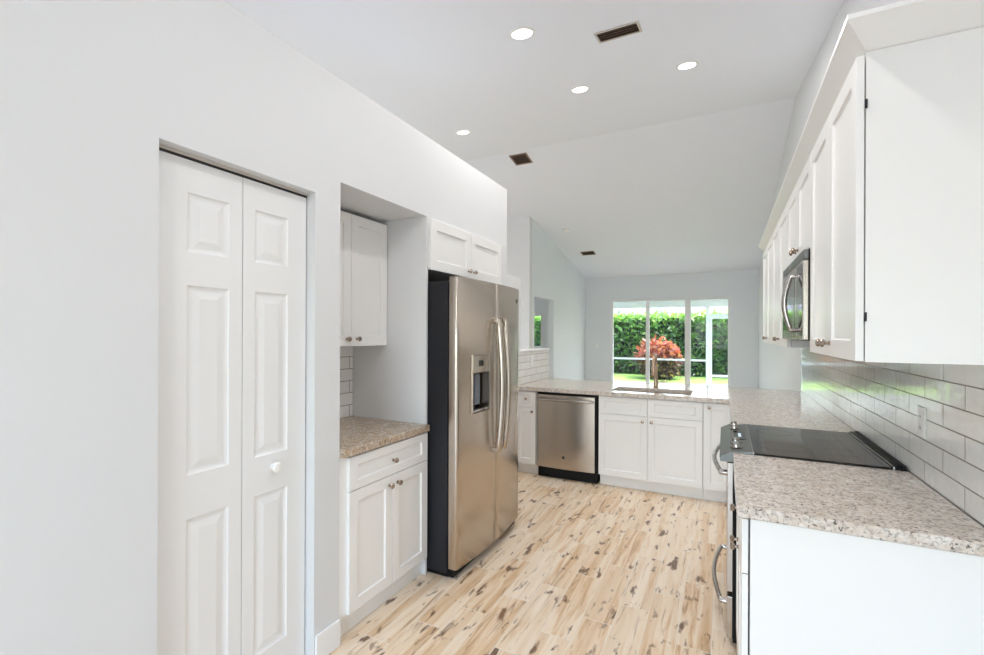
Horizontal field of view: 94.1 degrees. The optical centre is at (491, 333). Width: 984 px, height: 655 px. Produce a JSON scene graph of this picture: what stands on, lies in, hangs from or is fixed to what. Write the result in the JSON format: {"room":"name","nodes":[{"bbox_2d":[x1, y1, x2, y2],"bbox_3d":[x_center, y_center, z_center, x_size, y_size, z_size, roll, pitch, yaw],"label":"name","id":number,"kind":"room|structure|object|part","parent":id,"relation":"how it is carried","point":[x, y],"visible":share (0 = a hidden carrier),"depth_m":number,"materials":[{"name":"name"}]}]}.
{"room":"kitchen","nodes":[
{"label":"kitchen","id":0,"kind":"room"},
{"bbox_2d":[0,0,506,654],"bbox_3d":[-1.532,0.130,1.302,0.691,2.652,5.934,0,0,27],"label":"wall","id":1,"kind":"structure","parent":0,"point":[91,90],"depth_m":1.37,"materials":[{"name":"white paint"}]},
{"bbox_2d":[157,144,307,654],"bbox_3d":[-0.967,0.412,1.761,0.074,2.068,0.622,0,0,27],"label":"door","id":2,"kind":"structure","parent":1,"relation":"in","point":[232,304],"depth_m":1.73,"materials":[{"name":"white wood"}]},
{"bbox_3d":[-0.888,0.547,1.880,0.040,0.042,0.042,0,0,27],"label":"knob","id":3,"kind":"part","parent":2,"relation":"part of","materials":[{"name":"white plastic"}]},
{"bbox_2d":[315,619,340,654],"bbox_3d":[-1.635,1.393,0.330,0.014,0.124,4.072,0,0,27],"label":"baseboard","id":4,"kind":"structure","parent":1,"relation":"attached to","point":[327,640],"depth_m":2.08,"materials":[{"name":"white wood"}]},
{"bbox_2d":[340,347,352,417],"bbox_3d":[-1.080,0.315,2.723,0.008,0.456,0.690,0,0,27],"label":"tile","id":5,"kind":"structure","parent":1,"relation":"attached to","point":[346,353],"depth_m":2.98,"materials":[{"name":"white tile"}]},
{"bbox_2d":[340,210,386,346],"bbox_3d":[-0.931,-0.309,2.649,0.316,0.765,0.689,0,0,27],"label":"upper cabinet","id":6,"kind":"object","parent":1,"relation":"attached to","point":[363,241],"visible":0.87,"depth_m":2.71,"materials":[{"name":"white wood"}]},
{"bbox_3d":[-0.898,-0.306,2.455,0.020,0.756,0.372,0,0,27],"label":"door","id":7,"kind":"part","parent":6,"relation":"part of","materials":[{"name":"white wood"}]},
{"bbox_2d":[428,218,500,284],"bbox_3d":[-0.403,-0.546,3.349,0.638,0.313,0.992,0,0,27],"label":"upper cabinet","id":8,"kind":"object","parent":1,"relation":"attached to","point":[452,251],"visible":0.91,"depth_m":3.12,"materials":[{"name":"white wood"}]},
{"bbox_3d":[-0.267,-0.545,3.004,0.020,0.312,0.488,0,0,27],"label":"door","id":9,"kind":"part","parent":8,"relation":"part of","materials":[{"name":"white wood"}]},
{"bbox_3d":[-0.045,-0.544,3.441,0.020,0.312,0.487,0,0,27],"label":"door","id":10,"kind":"part","parent":8,"relation":"part of","materials":[{"name":"white wood"}]},
{"bbox_2d":[352,216,427,574],"bbox_3d":[-0.659,0.373,2.907,0.591,2.166,0.016,0,0,27],"label":"wall","id":11,"kind":"structure","parent":0,"point":[390,381],"depth_m":2.85,"materials":[{"name":"white paint"}]},
{"bbox_2d":[507,274,529,384],"bbox_3d":[0.202,0.433,4.851,0.110,2.060,1.965,0,0,27],"label":"wall","id":12,"kind":"structure","parent":0,"point":[512,281],"depth_m":4.88,"materials":[{"name":"white paint"}]},
{"bbox_2d":[518,350,548,384],"bbox_3d":[0.474,0.375,5.253,0.008,0.348,0.998,0,0,27],"label":"tile","id":13,"kind":"structure","parent":12,"relation":"attached to","point":[539,370],"depth_m":5.25,"materials":[{"name":"white tile"}]},
{"bbox_2d":[530,355,532,365],"bbox_3d":[0.451,0.304,5.188,0.008,0.115,0.072,0,0,27],"label":"outlet","id":14,"kind":"object","parent":13,"relation":"attached to","point":[531,356],"visible":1,"depth_m":5.17,"materials":[{"name":"white plastic"}]},
{"bbox_2d":[521,348,549,351],"bbox_3d":[0.462,0.191,5.346,0.142,0.020,0.868,0,0,27],"label":"trim","id":15,"kind":"structure","parent":12,"relation":"attached to","point":[532,349],"depth_m":5.27,"materials":[{"name":"white"}]},
{"bbox_2d":[507,216,531,348],"bbox_3d":[-0.939,-0.371,9.472,3.743,3.659,0.130,0,0,27],"label":"wall","id":16,"kind":"structure","parent":0,"point":[519,230],"depth_m":8.63,"materials":[{"name":"white paint"}]},
{"bbox_2d":[329,471,736,654],"bbox_3d":[-0.736,1.519,5.546,8.075,0.120,14.628,0,0,27],"label":"floor","id":17,"kind":"structure","parent":0,"point":[582,568],"depth_m":2.64,"materials":[{"name":"brown wood"}]},
{"bbox_2d":[339,432,427,636],"bbox_3d":[-0.800,1.021,2.580,0.638,0.873,0.689,0,0,27],"label":"base cabinet","id":18,"kind":"object","parent":17,"relation":"on","point":[383,489],"visible":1,"depth_m":2.39,"materials":[{"name":"white wood"}]},
{"bbox_3d":[-0.616,1.052,2.329,0.020,0.584,0.320,0,0,27],"label":"door","id":19,"kind":"part","parent":18,"relation":"part of","materials":[{"name":"white wood"}]},
{"bbox_2d":[340,416,429,457],"bbox_3d":[-0.806,0.564,2.584,0.622,0.038,0.690,0,0,27],"label":"countertop","id":20,"kind":"structure","parent":18,"relation":"on","point":[358,435],"depth_m":2.55,"materials":[{"name":"beige stone"}]},
{"bbox_3d":[-0.542,0.676,2.473,0.020,0.162,0.642,0,0,27],"label":"drawer","id":21,"kind":"part","parent":18,"relation":"part of","materials":[{"name":"white wood"}]},
{"bbox_3d":[-0.470,1.053,2.617,0.020,0.584,0.320,0,0,27],"label":"door","id":22,"kind":"part","parent":18,"relation":"part of","materials":[{"name":"white wood"}]},
{"bbox_2d":[427,276,518,577],"bbox_3d":[-0.292,0.560,3.248,0.881,1.799,0.904,0,0,27],"label":"refrigerator","id":23,"kind":"object","parent":17,"relation":"on","point":[472,387],"visible":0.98,"depth_m":2.80,"materials":[{"name":"silver metal"}]},
{"bbox_3d":[-0.113,0.530,2.908,0.088,1.738,0.460,0,0,27],"label":"freezer door","id":24,"kind":"part","parent":23,"relation":"part of","materials":[{"name":"metal"}]},
{"bbox_3d":[-0.103,0.192,2.927,0.071,0.109,0.207,0,0,27],"label":"dispenser panel","id":25,"kind":"part","parent":23,"relation":"part of","materials":[{"name":"metal"}]},
{"bbox_3d":[0.047,0.341,3.034,0.086,0.894,0.031,0,0,27],"label":"handle","id":26,"kind":"part","parent":23,"relation":"part of","materials":[{"name":"metal"}]},
{"bbox_3d":[0.090,0.341,3.120,0.086,0.894,0.031,0,0,27],"label":"handle","id":27,"kind":"part","parent":23,"relation":"part of","materials":[{"name":"metal"}]},
{"bbox_3d":[0.093,0.531,3.313,0.088,1.738,0.438,0,0,27],"label":"fridge door","id":28,"kind":"part","parent":23,"relation":"part of","materials":[{"name":"metal"}]},
{"bbox_2d":[518,390,537,473],"bbox_3d":[0.474,1.026,4.992,0.226,0.873,0.626,0,0,27],"label":"base cabinet","id":29,"kind":"object","parent":17,"relation":"on","point":[527,400],"visible":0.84,"depth_m":4.74,"materials":[{"name":"white wood"}]},
{"bbox_3d":[0.352,0.677,4.750,0.219,0.160,0.020,0,0,27],"label":"drawer","id":30,"kind":"part","parent":29,"relation":"part of","materials":[{"name":"white wood"}]},
{"bbox_3d":[0.351,1.053,4.750,0.219,0.585,0.020,0,0,27],"label":"door","id":31,"kind":"part","parent":29,"relation":"part of","materials":[{"name":"white wood"}]},
{"bbox_2d":[537,391,599,483],"bbox_3d":[0.845,1.027,4.774,0.614,0.868,0.658,0,0,27],"label":"dishwasher","id":32,"kind":"object","parent":17,"relation":"on","point":[567,423],"visible":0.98,"depth_m":4.53,"materials":[{"name":"silver metal"}]},
{"bbox_3d":[0.711,0.663,4.517,0.574,0.029,0.076,0,0,27],"label":"handle","id":33,"kind":"part","parent":32,"relation":"part of","materials":[{"name":"silver metal"}]},
{"bbox_3d":[0.856,1.414,4.798,0.610,0.096,0.464,0,0,27],"label":"kick plate","id":34,"kind":"part","parent":32,"relation":"part of","materials":[{"name":"black plastic"}]},
{"bbox_2d":[598,390,702,498],"bbox_3d":[1.555,1.031,4.443,0.913,0.873,0.626,0,0,27],"label":"base cabinet","id":35,"kind":"object","parent":17,"relation":"on","point":[653,445],"visible":0.98,"depth_m":4.18,"materials":[{"name":"white wood"}]},
{"bbox_3d":[1.226,1.056,4.305,0.446,0.585,0.020,0,0,27],"label":"door","id":36,"kind":"part","parent":35,"relation":"part of","materials":[{"name":"white wood"}]},
{"bbox_3d":[1.227,0.681,4.305,0.446,0.160,0.020,0,0,27],"label":"false drawer","id":37,"kind":"part","parent":35,"relation":"part of","materials":[{"name":"white wood"}]},
{"bbox_3d":[1.632,1.058,4.099,0.458,0.585,0.020,0,0,27],"label":"door","id":38,"kind":"part","parent":35,"relation":"part of","materials":[{"name":"white wood"}]},
{"bbox_3d":[1.633,0.682,4.099,0.458,0.160,0.020,0,0,27],"label":"false drawer","id":39,"kind":"part","parent":35,"relation":"part of","materials":[{"name":"white wood"}]},
{"bbox_2d":[703,402,729,502],"bbox_3d":[2.064,1.033,4.184,0.226,0.873,0.626,0,0,27],"label":"base cabinet","id":40,"kind":"object","parent":17,"relation":"on","point":[716,416],"visible":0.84,"depth_m":3.96,"materials":[{"name":"white wood"}]},
{"bbox_2d":[712,421,906,643],"bbox_3d":[1.525,0.994,2.343,0.722,0.947,0.757,0,0,27],"label":"range","id":41,"kind":"object","parent":17,"relation":"on","point":[851,448],"visible":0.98,"depth_m":2.19,"materials":[{"name":"black glass"}]},
{"bbox_3d":[1.230,0.667,2.494,0.057,0.022,0.644,0,0,27],"label":"handle","id":42,"kind":"part","parent":41,"relation":"part of","materials":[{"name":"silver metal"}]},
{"bbox_3d":[1.228,1.282,2.494,0.057,0.022,0.644,0,0,27],"label":"handle","id":43,"kind":"part","parent":41,"relation":"part of","materials":[{"name":"silver metal"}]},
{"bbox_3d":[1.113,0.666,2.204,0.036,0.030,0.030,0,0,27],"label":"handle mount","id":44,"kind":"part","parent":41,"relation":"part of","materials":[{"name":"silver metal"}]},
{"bbox_3d":[1.110,1.281,2.204,0.036,0.030,0.030,0,0,27],"label":"handle mount","id":45,"kind":"part","parent":41,"relation":"part of","materials":[{"name":"silver metal"}]},
{"bbox_3d":[1.279,0.905,2.469,0.024,0.600,0.742,0,0,27],"label":"oven door","id":46,"kind":"part","parent":41,"relation":"part of","materials":[{"name":"metal"}]},
{"bbox_3d":[1.277,1.326,2.469,0.024,0.193,0.742,0,0,27],"label":"drawer","id":47,"kind":"part","parent":41,"relation":"part of","materials":[{"name":"metal"}]},
{"bbox_3d":[1.394,0.535,2.633,0.048,0.030,0.047,0,0,27],"label":"knob","id":48,"kind":"part","parent":41,"relation":"part of","materials":[{"name":"silver metal"}]},
{"bbox_3d":[1.222,0.534,2.295,0.048,0.030,0.047,0,0,27],"label":"knob","id":49,"kind":"part","parent":41,"relation":"part of","materials":[{"name":"silver metal"}]},
{"bbox_3d":[1.300,0.571,2.459,0.135,0.056,0.754,0,0,27],"label":"control panel","id":50,"kind":"part","parent":41,"relation":"part of","materials":[{"name":"silver metal"}]},
{"bbox_3d":[1.172,0.534,2.196,0.048,0.030,0.047,0,0,27],"label":"knob","id":51,"kind":"part","parent":41,"relation":"part of","materials":[{"name":"silver metal"}]},
{"bbox_2d":[746,424,894,469],"bbox_3d":[1.585,0.558,2.313,0.503,0.030,0.757,0,0,27],"label":"cooktop","id":52,"kind":"object","parent":41,"relation":"in","point":[834,447],"depth_m":2.21,"materials":[{"name":"black glass"}]},
{"bbox_2d":[730,503,983,654],"bbox_3d":[1.224,1.029,1.663,0.642,0.873,0.725,0,0,27],"label":"base cabinet","id":53,"kind":"object","parent":17,"relation":"on","point":[800,590],"visible":0.77,"depth_m":1.35,"materials":[{"name":"white wood"}]},
{"bbox_3d":[0.955,0.686,1.806,0.031,0.029,0.029,0,0,27],"label":"knob","id":54,"kind":"part","parent":53,"relation":"part of","materials":[{"name":"silver metal"}]},
{"bbox_3d":[0.972,0.824,1.839,0.031,0.029,0.029,0,0,27],"label":"knob","id":55,"kind":"part","parent":53,"relation":"part of","materials":[{"name":"silver metal"}]},
{"bbox_3d":[0.938,0.824,1.774,0.031,0.029,0.029,0,0,27],"label":"knob","id":56,"kind":"part","parent":53,"relation":"part of","materials":[{"name":"silver metal"}]},
{"bbox_3d":[1.056,1.067,1.953,0.019,0.575,0.350,0,0,27],"label":"door","id":57,"kind":"part","parent":53,"relation":"part of","materials":[{"name":"white wood"}]},
{"bbox_3d":[0.978,0.688,1.795,0.019,0.176,0.705,0,0,27],"label":"drawer","id":58,"kind":"part","parent":53,"relation":"part of","materials":[{"name":"white wood"}]},
{"bbox_3d":[0.896,1.066,1.638,0.019,0.575,0.352,0,0,27],"label":"door","id":59,"kind":"part","parent":53,"relation":"part of","materials":[{"name":"white wood"}]},
{"bbox_2d":[733,453,983,556],"bbox_3d":[1.232,0.572,1.655,0.630,0.038,0.736,0,0,27],"label":"countertop","id":60,"kind":"structure","parent":53,"relation":"on","point":[895,506],"depth_m":1.49,"materials":[{"name":"stone"}]},
{"bbox_3d":[2.163,1.033,3.511,0.643,0.873,1.897,0,0,27],"label":"base cabinet","id":61,"kind":"object","parent":17,"relation":"on","visible":0},
{"bbox_2d":[518,378,854,431],"bbox_3d":[1.359,0.572,4.098,2.616,0.038,2.219,0,0,27],"label":"countertop","id":62,"kind":"structure","parent":61,"relation":"on","point":[753,406],"depth_m":4.05,"materials":[{"name":"stone"}]},
{"bbox_2d":[618,390,690,394],"bbox_3d":[1.558,0.686,4.459,0.739,0.184,0.389,0,0,27],"label":"sink","id":63,"kind":"object","parent":62,"relation":"in","point":[618,390],"visible":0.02,"depth_m":4.62,"materials":[{"name":"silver metal"}]},
{"bbox_2d":[651,353,666,387],"bbox_3d":[1.672,0.377,4.582,0.139,0.355,0.219,0,0,27],"label":"faucet","id":64,"kind":"object","parent":62,"relation":"on","point":[654,358],"visible":1,"depth_m":4.64,"materials":[{"name":"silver metal"}]},
{"bbox_3d":[1.633,0.319,4.598,0.029,0.240,0.199,0,0,27],"label":"spout","id":65,"kind":"part","parent":64,"relation":"part of","materials":[{"name":"beige metal"}]},
{"bbox_2d":[223,0,843,277],"bbox_3d":[-0.711,-1.834,5.568,8.075,1.801,14.678,0,0,27],"label":"ceiling","id":66,"kind":"structure","parent":0,"point":[692,157],"depth_m":4.38,"materials":[{"name":"white paint"}]},
{"bbox_2d":[456,130,469,133],"bbox_3d":[-0.333,-2.313,5.263,0.169,0.036,0.166,0,0,21],"label":"recessed light","id":67,"kind":"object","parent":66,"relation":"in","point":[460,131],"visible":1,"depth_m":5.24,"materials":[{"name":"white"}]},
{"bbox_2d":[509,153,532,165],"bbox_3d":[0.422,-2.538,6.672,0.270,0.058,0.267,0,0,27],"label":"ceiling vent","id":68,"kind":"object","parent":66,"relation":"in","point":[522,158],"visible":1,"depth_m":6.67,"materials":[{"name":"brown metal"}]},
{"bbox_2d":[509,27,534,39],"bbox_3d":[0.197,-1.973,3.011,0.169,0.036,0.166,0,0,21],"label":"recessed light","id":69,"kind":"object","parent":66,"relation":"in","point":[519,33],"visible":1,"depth_m":3.00,"materials":[{"name":"white plastic"}]},
{"bbox_2d":[512,29,531,38],"bbox_3d":[0.198,-1.968,3.012,0.132,0.002,0.132,0,11,27],"label":"diffuser","id":70,"kind":"object","parent":69,"relation":"attached to","point":[516,33],"depth_m":3.00,"materials":[{"name":"white plastic"}]},
{"bbox_2d":[571,86,589,92],"bbox_3d":[0.800,-2.218,4.160,0.169,0.036,0.166,0,0,21],"label":"recessed light","id":71,"kind":"object","parent":66,"relation":"in","point":[578,89],"visible":1,"depth_m":4.14,"materials":[{"name":"white"}]},
{"bbox_2d":[573,87,586,92],"bbox_3d":[0.800,-2.213,4.161,0.132,0.002,0.132,0,11,27],"label":"diffuser","id":72,"kind":"object","parent":71,"relation":"attached to","point":[576,89],"depth_m":4.15,"materials":[{"name":"white"}]},
{"bbox_2d":[580,251,595,254],"bbox_3d":[2.134,-1.786,10.178,0.300,0.049,0.218,0,0,27],"label":"ceiling vent","id":73,"kind":"object","parent":66,"relation":"in","point":[584,252],"visible":1,"depth_m":10.17,"materials":[{"name":"brown metal"}]},
{"bbox_2d":[594,21,641,43],"bbox_3d":[0.855,-2.042,3.109,0.290,0.039,0.168,0,0,27],"label":"ceiling vent","id":74,"kind":"object","parent":66,"relation":"in","point":[634,27],"visible":1,"depth_m":3.10,"materials":[{"name":"brown metal"}]},
{"bbox_2d":[676,61,697,69],"bbox_3d":[1.617,-2.224,3.797,0.169,0.036,0.166,0,0,21],"label":"recessed light","id":75,"kind":"object","parent":66,"relation":"in","point":[689,64],"visible":1,"depth_m":3.78,"materials":[{"name":"white"}]},
{"bbox_2d":[679,63,695,68],"bbox_3d":[1.618,-2.219,3.799,0.132,0.002,0.132,0,11,27],"label":"diffuser","id":76,"kind":"object","parent":75,"relation":"attached to","point":[683,65],"depth_m":3.79,"materials":[{"name":"white plastic"}]},
{"bbox_2d":[532,219,585,379],"bbox_3d":[1.549,-0.349,10.381,0.130,3.634,3.743,0,0,27],"label":"wall","id":77,"kind":"structure","parent":0,"point":[555,279],"depth_m":10.18,"materials":[{"name":"white paint"}]},
{"bbox_2d":[538,306,727,318],"bbox_3d":[11.594,-0.577,29.443,21.200,4.230,10.200,0,0,27],"label":"sky","id":78,"kind":"structure","parent":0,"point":[724,309],"depth_m":25.49,"materials":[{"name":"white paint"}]},
{"bbox_2d":[534,269,758,387],"bbox_3d":[2.571,0.013,12.045,7.675,2.919,0.150,0,0,27],"label":"wall","id":79,"kind":"structure","parent":0,"point":[742,286],"depth_m":10.99,"materials":[{"name":"white paint"}]},
{"bbox_2d":[534,314,541,347],"bbox_3d":[0.340,-0.077,13.167,2.376,0.916,0.070,0,0,27],"label":"window","id":80,"kind":"structure","parent":79,"relation":"in","point":[534,314],"depth_m":12.61,"materials":[{"name":"white metal"}]},
{"bbox_2d":[611,297,729,386],"bbox_3d":[4.279,0.317,11.165,2.703,2.321,0.070,0,0,27],"label":"door","id":81,"kind":"structure","parent":79,"relation":"in","point":[687,300],"depth_m":10.96,"materials":[{"name":"white metal"}]},
{"bbox_2d":[758,0,983,526],"bbox_3d":[2.766,-0.549,3.827,0.129,4.044,14.628,0,0,27],"label":"wall","id":82,"kind":"structure","parent":0,"point":[880,401],"depth_m":2.02,"materials":[{"name":"tile"}]},
{"bbox_2d":[762,236,771,343],"bbox_3d":[2.522,-0.344,3.893,0.380,0.859,0.969,0,0,27],"label":"upper cabinet","id":83,"kind":"object","parent":82,"relation":"attached to","point":[767,255],"visible":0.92,"depth_m":3.91,"materials":[{"name":"white wood"}]},
{"bbox_3d":[2.498,-0.342,4.177,0.019,0.849,0.481,0,0,27],"label":"door","id":84,"kind":"part","parent":83,"relation":"part of","materials":[{"name":"white wood"}]},
{"bbox_3d":[2.279,-0.342,3.745,0.019,0.849,0.481,0,0,27],"label":"door","id":85,"kind":"part","parent":83,"relation":"part of","materials":[{"name":"white wood"}]},
{"bbox_2d":[772,202,809,347],"bbox_3d":[2.082,-0.346,3.028,0.380,0.859,0.967,0,0,27],"label":"upper cabinet","id":86,"kind":"object","parent":82,"relation":"attached to","point":[780,234],"visible":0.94,"depth_m":3.05,"materials":[{"name":"white wood"}]},
{"bbox_3d":[2.058,-0.343,3.311,0.019,0.849,0.480,0,0,27],"label":"door","id":87,"kind":"part","parent":86,"relation":"part of","materials":[{"name":"white wood"}]},
{"bbox_3d":[1.839,-0.344,2.880,0.019,0.849,0.480,0,0,27],"label":"door","id":88,"kind":"part","parent":86,"relation":"part of","materials":[{"name":"white wood"}]},
{"bbox_2d":[788,154,810,265],"bbox_3d":[1.685,-0.572,2.243,0.380,0.410,0.786,0,0,27],"label":"upper cabinet","id":89,"kind":"object","parent":82,"relation":"attached to","point":[799,200],"visible":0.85,"depth_m":2.26,"materials":[{"name":"white wood"}]},
{"bbox_3d":[1.640,-0.569,2.486,0.019,0.400,0.390,0,0,27],"label":"door","id":90,"kind":"part","parent":89,"relation":"part of","materials":[{"name":"white wood"}]},
{"bbox_2d":[781,249,809,340],"bbox_3d":[1.655,-0.165,2.257,0.420,0.396,0.780,0,0,27],"label":"microwave","id":91,"kind":"object","parent":89,"relation":"attached to","point":[795,301],"visible":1,"depth_m":2.12,"materials":[{"name":"silver metal"}]},
{"bbox_3d":[1.418,-0.145,2.193,0.057,0.277,0.022,0,0,27],"label":"handle","id":92,"kind":"part","parent":91,"relation":"part of","materials":[{"name":"silver metal"}]},
{"bbox_3d":[1.572,-0.145,2.406,0.022,0.346,0.586,0,0,27],"label":"door","id":93,"kind":"part","parent":91,"relation":"part of","materials":[{"name":"metal"}]},
{"bbox_3d":[1.386,-0.148,2.067,0.001,0.319,0.160,0,0,27],"label":"touch panel","id":94,"kind":"part","parent":91,"relation":"part of","materials":[{"name":"black glass"}]},
{"bbox_3d":[1.395,-0.145,2.058,0.022,0.346,0.188,0,0,27],"label":"control panel","id":95,"kind":"part","parent":91,"relation":"part of","materials":[{"name":"metal"}]},
{"bbox_3d":[1.462,-0.570,2.136,0.019,0.400,0.390,0,0,27],"label":"door","id":96,"kind":"part","parent":89,"relation":"part of","materials":[{"name":"white wood"}]},
{"bbox_2d":[810,27,983,364],"bbox_3d":[1.330,-0.349,1.547,0.380,0.859,0.770,0,0,27],"label":"upper cabinet","id":97,"kind":"object","parent":82,"relation":"attached to","point":[897,188],"visible":1,"depth_m":1.23,"materials":[{"name":"white wood"}]},
{"bbox_3d":[1.284,-0.346,1.787,0.019,0.849,0.380,0,0,27],"label":"door","id":98,"kind":"part","parent":97,"relation":"part of","materials":[{"name":"white wood"}]},
{"bbox_3d":[1.191,0.033,1.662,0.031,0.029,0.029,0,0,27],"label":"knob","id":99,"kind":"part","parent":97,"relation":"part of","materials":[{"name":"silver metal"}]},
{"bbox_3d":[1.157,0.033,1.594,0.031,0.029,0.029,0,0,27],"label":"knob","id":100,"kind":"part","parent":97,"relation":"part of","materials":[{"name":"silver metal"}]},
{"bbox_3d":[1.111,-0.347,1.445,0.019,0.849,0.382,0,0,27],"label":"door","id":101,"kind":"part","parent":97,"relation":"part of","materials":[{"name":"white wood"}]},
{"bbox_2d":[759,0,983,250],"bbox_3d":[1.930,-0.811,2.731,0.384,0.070,3.580,0,0,27],"label":"trim","id":102,"kind":"structure","parent":97,"relation":"attached to","point":[906,21],"depth_m":1.23,"materials":[{"name":"white wood"}]},
{"bbox_2d":[917,406,925,438],"bbox_3d":[1.616,0.334,1.724,0.008,0.115,0.072,0,0,27],"label":"outlet","id":103,"kind":"object","parent":82,"relation":"attached to","point":[921,412],"visible":1,"depth_m":1.71,"materials":[{"name":"white plastic"}]},
{"bbox_3d":[4.175,1.559,12.647,10.400,0.120,2.381,0,0,27],"label":"floor","id":104,"kind":"structure","parent":0,"visible":0},
{"bbox_2d":[613,299,727,385],"bbox_3d":[4.683,0.241,13.637,10.200,2.518,0.060,0,0,27],"label":"screen enclosure","id":105,"kind":"object","parent":104,"relation":"on","point":[721,302],"visible":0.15,"depth_m":13.19,"materials":[{"name":"grey metal"}]},
{"bbox_3d":[4.841,1.476,13.555,2.695,0.050,0.050,0,0,27],"label":"rail","id":106,"kind":"part","parent":105,"relation":"part of","materials":[{"name":"grey metal"}]},
{"bbox_3d":[4.844,0.761,13.555,2.695,0.050,0.050,0,0,27],"label":"chair rail","id":107,"kind":"part","parent":105,"relation":"part of","materials":[{"name":"grey metal"}]},
{"bbox_3d":[6.085,0.372,12.925,0.085,2.268,0.060,0,0,27],"label":"post","id":108,"kind":"part","parent":105,"relation":"part of","materials":[{"name":"grey metal"}]},
{"bbox_2d":[709,316,727,386],"bbox_3d":[6.565,0.505,12.669,0.995,2.003,0.058,0,0,27],"label":"screen door","id":109,"kind":"structure","parent":105,"relation":"attached to","point":[711,317],"depth_m":12.86,"materials":[{"name":"grey metal"}]},
{"label":"outside","id":110,"kind":"structure","parent":0,"visible":0},
{"bbox_2d":[613,373,727,384],"bbox_3d":[11.412,1.603,24.686,30.000,0.130,25.639,0,0,27],"label":"lawn","id":111,"kind":"structure","parent":110,"point":[697,380],"depth_m":15.11,"materials":[{"name":"green plant"}]},
{"bbox_2d":[534,308,727,377],"bbox_3d":[5.584,0.350,17.363,12.576,2.739,1.809,0,0,28],"label":"hedge","id":112,"kind":"object","parent":111,"relation":"on","point":[629,330],"visible":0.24,"depth_m":16.64,"materials":[{"name":"green plant"}]},
{"bbox_2d":[632,334,684,379],"bbox_3d":[5.541,0.827,15.315,1.752,1.654,1.474,0,0,27],"label":"shrub","id":113,"kind":"object","parent":111,"relation":"on","point":[664,367],"visible":0.74,"depth_m":15.03,"materials":[{"name":"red plant"}]}
]}

